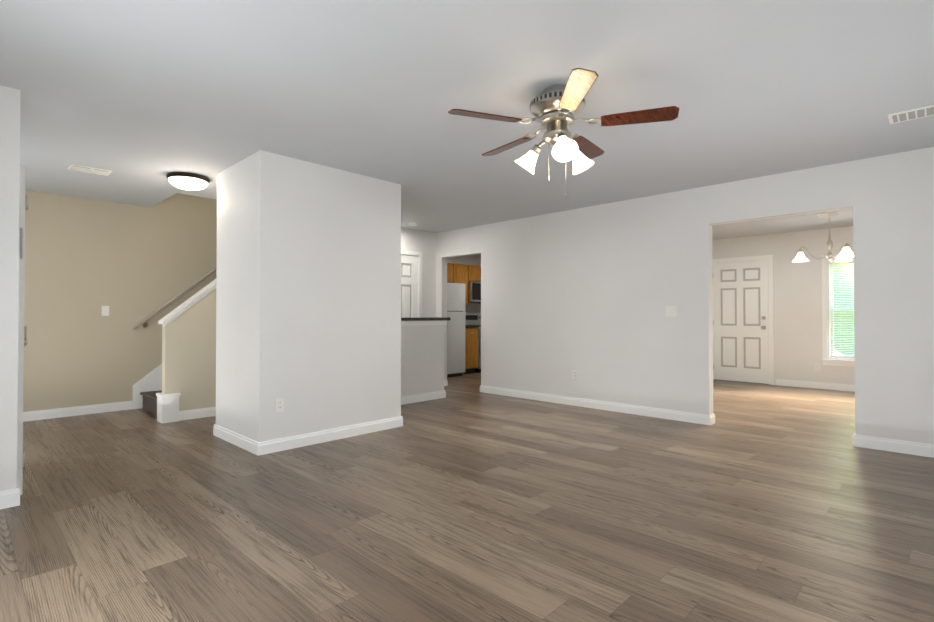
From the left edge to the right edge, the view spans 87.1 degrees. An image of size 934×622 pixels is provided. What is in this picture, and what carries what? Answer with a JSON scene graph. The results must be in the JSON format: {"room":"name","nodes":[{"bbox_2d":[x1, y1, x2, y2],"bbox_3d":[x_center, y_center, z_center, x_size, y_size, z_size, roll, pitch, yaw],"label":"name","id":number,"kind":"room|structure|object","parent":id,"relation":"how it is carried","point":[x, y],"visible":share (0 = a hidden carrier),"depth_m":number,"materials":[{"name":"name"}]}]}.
{"room":"living room","nodes":[
{"label":"living room","id":0,"kind":"room"},
{"bbox_2d":[0,85,20,490],"bbox_3d":[-2.918,-0.085,2.680,0.120,2.440,0.690,-1,-1,44],"label":"wall","id":1,"kind":"structure","parent":0,"point":[9,178],"depth_m":2.86,"materials":[{"name":"paint"}]},
{"bbox_2d":[17,166,27,494],"bbox_3d":[-3.026,0.122,3.289,0.816,2.022,0.180,-1,-1,44],"label":"open closet door","id":2,"kind":"structure","parent":1,"relation":"in","point":[22,343],"depth_m":3.02,"materials":[{"name":"white paint"}]},
{"bbox_2d":[23,190,216,411],"bbox_3d":[-3.336,-1.322,6.678,0.150,5.000,6.150,-1,-1,44],"label":"wall","id":3,"kind":"structure","parent":0,"point":[129,265],"depth_m":5.65,"materials":[{"name":"beige paint"}]},
{"bbox_2d":[102,306,108,315],"bbox_3d":[-4.174,-0.003,5.673,0.016,0.114,0.070,-1,-1,44],"label":"light switch","id":4,"kind":"object","parent":3,"relation":"attached to","point":[105,310],"visible":1,"depth_m":5.67,"materials":[{"name":"white plastic"}]},
{"bbox_2d":[132,267,215,328],"bbox_3d":[-3.253,-0.651,6.587,0.083,1.756,2.081,-1,-1,44],"label":"handrail","id":5,"kind":"object","parent":3,"relation":"attached to","point":[142,323],"visible":0.46,"depth_m":6.09,"materials":[{"name":"beige wood"}]},
{"bbox_2d":[162,228,435,410],"bbox_3d":[-1.866,-0.043,6.539,0.120,2.440,3.810,-1,-1,44],"label":"wall","id":6,"kind":"structure","parent":0,"point":[189,354],"depth_m":5.36,"materials":[{"name":"paint"}]},
{"bbox_2d":[156,279,215,422],"bbox_3d":[-2.645,-0.048,5.731,0.200,2.431,1.654,-1,-1,44],"label":"trim","id":7,"kind":"structure","parent":6,"relation":"attached to","point":[167,408],"depth_m":5.16,"materials":[{"name":"white paint"}]},
{"bbox_2d":[401,250,421,317],"bbox_3d":[-1.040,0.135,7.345,0.186,2.102,0.900,-1,-1,44],"label":"hall door","id":8,"kind":"structure","parent":6,"relation":"in","point":[411,284],"depth_m":7.52,"materials":[{"name":"white paint"}]},
{"bbox_2d":[216,150,400,441],"bbox_3d":[-1.504,-0.062,4.775,0.950,2.440,1.430,-1,-1,44],"label":"wall","id":9,"kind":"structure","parent":0,"point":[308,298],"depth_m":4.32,"materials":[{"name":"paint"}]},
{"bbox_2d":[275,398,283,412],"bbox_3d":[-1.540,0.775,4.037,0.009,0.114,0.070,-1,-1,44],"label":"outlet","id":10,"kind":"object","parent":9,"relation":"attached to","point":[279,404],"visible":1,"depth_m":4.03,"materials":[{"name":"white plastic"}]},
{"bbox_2d":[401,317,450,396],"bbox_3d":[-0.856,0.629,6.226,0.240,1.090,1.570,-1,-1,44],"label":"wall","id":11,"kind":"structure","parent":0,"point":[422,355],"depth_m":6.41,"materials":[{"name":"paint"}]},
{"bbox_2d":[447,254,480,312],"bbox_3d":[-0.062,-0.002,10.279,0.150,2.440,3.600,-1,-1,44],"label":"wall","id":12,"kind":"structure","parent":0,"point":[474,260],"depth_m":10.31,"materials":[{"name":"paint"}]},
{"bbox_2d":[447,263,454,282],"bbox_3d":[-0.634,-0.738,9.325,0.356,0.370,0.720,-1,-1,44],"label":"upper cabinet","id":13,"kind":"object","parent":12,"relation":"attached to","point":[450,266],"depth_m":9.43,"materials":[{"name":"brown wood"}]},
{"bbox_2d":[455,264,470,302],"bbox_3d":[-0.235,-0.538,9.737,0.356,0.760,0.420,-1,-1,44],"label":"upper cabinet","id":14,"kind":"object","parent":12,"relation":"attached to","point":[461,273],"depth_m":9.67,"materials":[{"name":"brown wood"}]},
{"bbox_2d":[471,265,480,281],"bbox_3d":[0.177,-0.753,10.168,0.356,0.320,0.760,-1,-1,44],"label":"upper cabinet","id":15,"kind":"object","parent":12,"relation":"attached to","point":[475,270],"depth_m":9.93,"materials":[{"name":"brown wood"}]},
{"bbox_2d":[468,281,480,303],"bbox_3d":[0.205,-0.374,10.137,0.433,0.430,0.754,-1,-1,44],"label":"over-the-range microwave","id":16,"kind":"object","parent":15,"relation":"attached to","point":[474,292],"visible":0.23,"depth_m":9.82,"materials":[{"name":"silver metal"}]},
{"bbox_2d":[0,373,933,621],"bbox_3d":[0.936,1.212,5.139,8.700,0.100,9.900,-1,-1,44],"label":"floor","id":17,"kind":"structure","parent":0,"point":[465,500],"depth_m":2.66,"materials":[{"name":"brown wood"}]},
{"bbox_2d":[132,364,161,414],"bbox_3d":[-2.628,-0.098,6.564,1.004,2.550,2.887,-1,-1,44],"label":"stairs","id":18,"kind":"structure","parent":17,"relation":"on","point":[146,388],"depth_m":5.90,"materials":[{"name":"brown carpet"}]},
{"bbox_2d":[447,283,464,376],"bbox_3d":[-0.494,0.346,9.164,0.710,1.720,0.700,-1,-1,44],"label":"fridge","id":19,"kind":"object","parent":17,"relation":"on","point":[455,331],"visible":0.25,"depth_m":9.01,"materials":[{"name":"white metal"}]},
{"bbox_2d":[463,326,478,373],"bbox_3d":[-0.131,0.701,9.623,0.646,1.020,0.426,-1,-1,44],"label":"base cabinet","id":20,"kind":"object","parent":17,"relation":"on","point":[471,349],"visible":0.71,"depth_m":9.43,"materials":[{"name":"brown wood"}]},
{"bbox_2d":[465,313,480,372],"bbox_3d":[0.297,0.630,10.037,0.686,1.170,0.760,-1,-1,44],"label":"range","id":21,"kind":"object","parent":17,"relation":"on","point":[472,319],"visible":0.27,"depth_m":10.12,"materials":[{"name":"silver metal"}]},
{"bbox_2d":[0,0,933,239],"bbox_3d":[0.936,-1.338,5.167,8.700,0.120,9.900,-1,-1,44],"label":"ceiling","id":22,"kind":"structure","parent":0,"point":[140,99],"depth_m":2.90,"materials":[{"name":"white paint"}]},
{"bbox_2d":[67,164,112,175],"bbox_3d":[-3.429,-1.270,4.469,0.200,0.030,0.300,-1,-1,44],"label":"ceiling vent","id":23,"kind":"object","parent":22,"relation":"in","point":[86,169],"visible":1,"depth_m":4.45,"materials":[{"name":"white plastic"}]},
{"bbox_2d":[166,172,209,190],"bbox_3d":[-2.669,-1.225,4.709,0.364,0.115,0.364,-1,-1,44],"label":"light","id":24,"kind":"object","parent":22,"relation":"in","point":[187,181],"visible":1,"depth_m":4.60,"materials":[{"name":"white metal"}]},
{"bbox_2d":[408,222,416,225],"bbox_3d":[-0.775,-1.239,7.022,0.128,0.036,0.128,-1,-1,44],"label":"smoke detector","id":25,"kind":"object","parent":22,"relation":"attached to","point":[412,223],"visible":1,"depth_m":6.98,"materials":[{"name":"white plastic"}]},
{"bbox_2d":[448,68,678,197],"bbox_3d":[0.532,-0.985,2.936,1.268,0.633,1.268,-1,-1,44],"label":"fan","id":26,"kind":"object","parent":22,"relation":"hanging from","point":[556,110],"visible":1,"depth_m":2.80,"materials":[{"name":"brown wood"}]},
{"bbox_2d":[792,211,853,261],"bbox_3d":[4.334,-0.926,5.951,0.644,0.684,0.667,-1,-1,44],"label":"chandelier","id":27,"kind":"object","parent":22,"relation":"hanging from","point":[845,253],"visible":0.92,"depth_m":5.89,"materials":[{"name":"white glass"}]},
{"bbox_2d":[818,212,838,217],"bbox_3d":[4.766,-1.248,6.476,0.200,0.030,0.300,-1,-1,44],"label":"ceiling vent","id":28,"kind":"object","parent":22,"relation":"in","point":[835,214],"visible":0.96,"depth_m":6.43,"materials":[{"name":"white plastic"}]},
{"bbox_2d":[888,105,933,123],"bbox_3d":[2.982,-1.284,3.196,0.360,0.030,0.200,-1,-1,44],"label":"ceiling vent","id":29,"kind":"object","parent":22,"relation":"in","point":[912,114],"visible":0.96,"depth_m":3.23,"materials":[{"name":"white plastic"}]},
{"bbox_2d":[436,147,933,444],"bbox_3d":[1.752,-0.051,5.784,8.400,2.440,0.120,-1,-1,44],"label":"wall","id":30,"kind":"structure","parent":0,"point":[589,294],"depth_m":5.27,"materials":[{"name":"paint"}]},
{"bbox_2d":[0,379,933,508],"bbox_3d":[0.990,1.111,5.088,8.250,0.100,9.600,-1,-1,44],"label":"baseboard","id":31,"kind":"structure","parent":30,"relation":"attached to","point":[9,498],"depth_m":5.16,"materials":[{"name":"white paint"}]},
{"bbox_2d":[572,370,576,378],"bbox_3d":[1.332,0.787,6.088,0.070,0.114,0.009,-1,-1,44],"label":"outlet","id":32,"kind":"object","parent":30,"relation":"attached to","point":[574,374],"visible":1,"depth_m":6.09,"materials":[{"name":"white plastic"}]},
{"bbox_2d":[666,306,676,316],"bbox_3d":[2.187,0.003,5.269,0.116,0.114,0.016,-1,-1,44],"label":"light switch","id":33,"kind":"object","parent":30,"relation":"attached to","point":[671,311],"visible":1,"depth_m":5.27,"materials":[{"name":"white plastic"}]},
{"bbox_2d":[712,226,854,384],"bbox_3d":[4.318,-0.020,8.664,8.700,2.440,0.150,-1,-1,44],"label":"wall","id":34,"kind":"structure","parent":0,"point":[797,300],"depth_m":7.72,"materials":[{"name":"paint"}]},
{"bbox_2d":[712,255,773,384],"bbox_3d":[4.637,0.145,8.320,0.985,2.102,0.236,-1,-1,44],"label":"front door","id":35,"kind":"structure","parent":34,"relation":"in","point":[743,326],"depth_m":8.25,"materials":[{"name":"white paint"}]},
{"bbox_2d":[821,254,854,366],"bbox_3d":[5.840,-0.016,7.166,1.080,1.670,0.194,-1,-1,44],"label":"window","id":36,"kind":"structure","parent":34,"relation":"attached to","point":[828,322],"depth_m":7.42,"materials":[{"name":"white paint"}]},
{"label":"outside","id":37,"kind":"structure","parent":0,"visible":0},
{"bbox_2d":[833,263,853,354],"bbox_3d":[10.919,-0.190,16.817,32.000,3.645,20.750,-1,-1,44],"label":"garden","id":38,"kind":"object","parent":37,"point":[843,306],"depth_m":9.01,"materials":[{"name":"green plant"}]}
]}

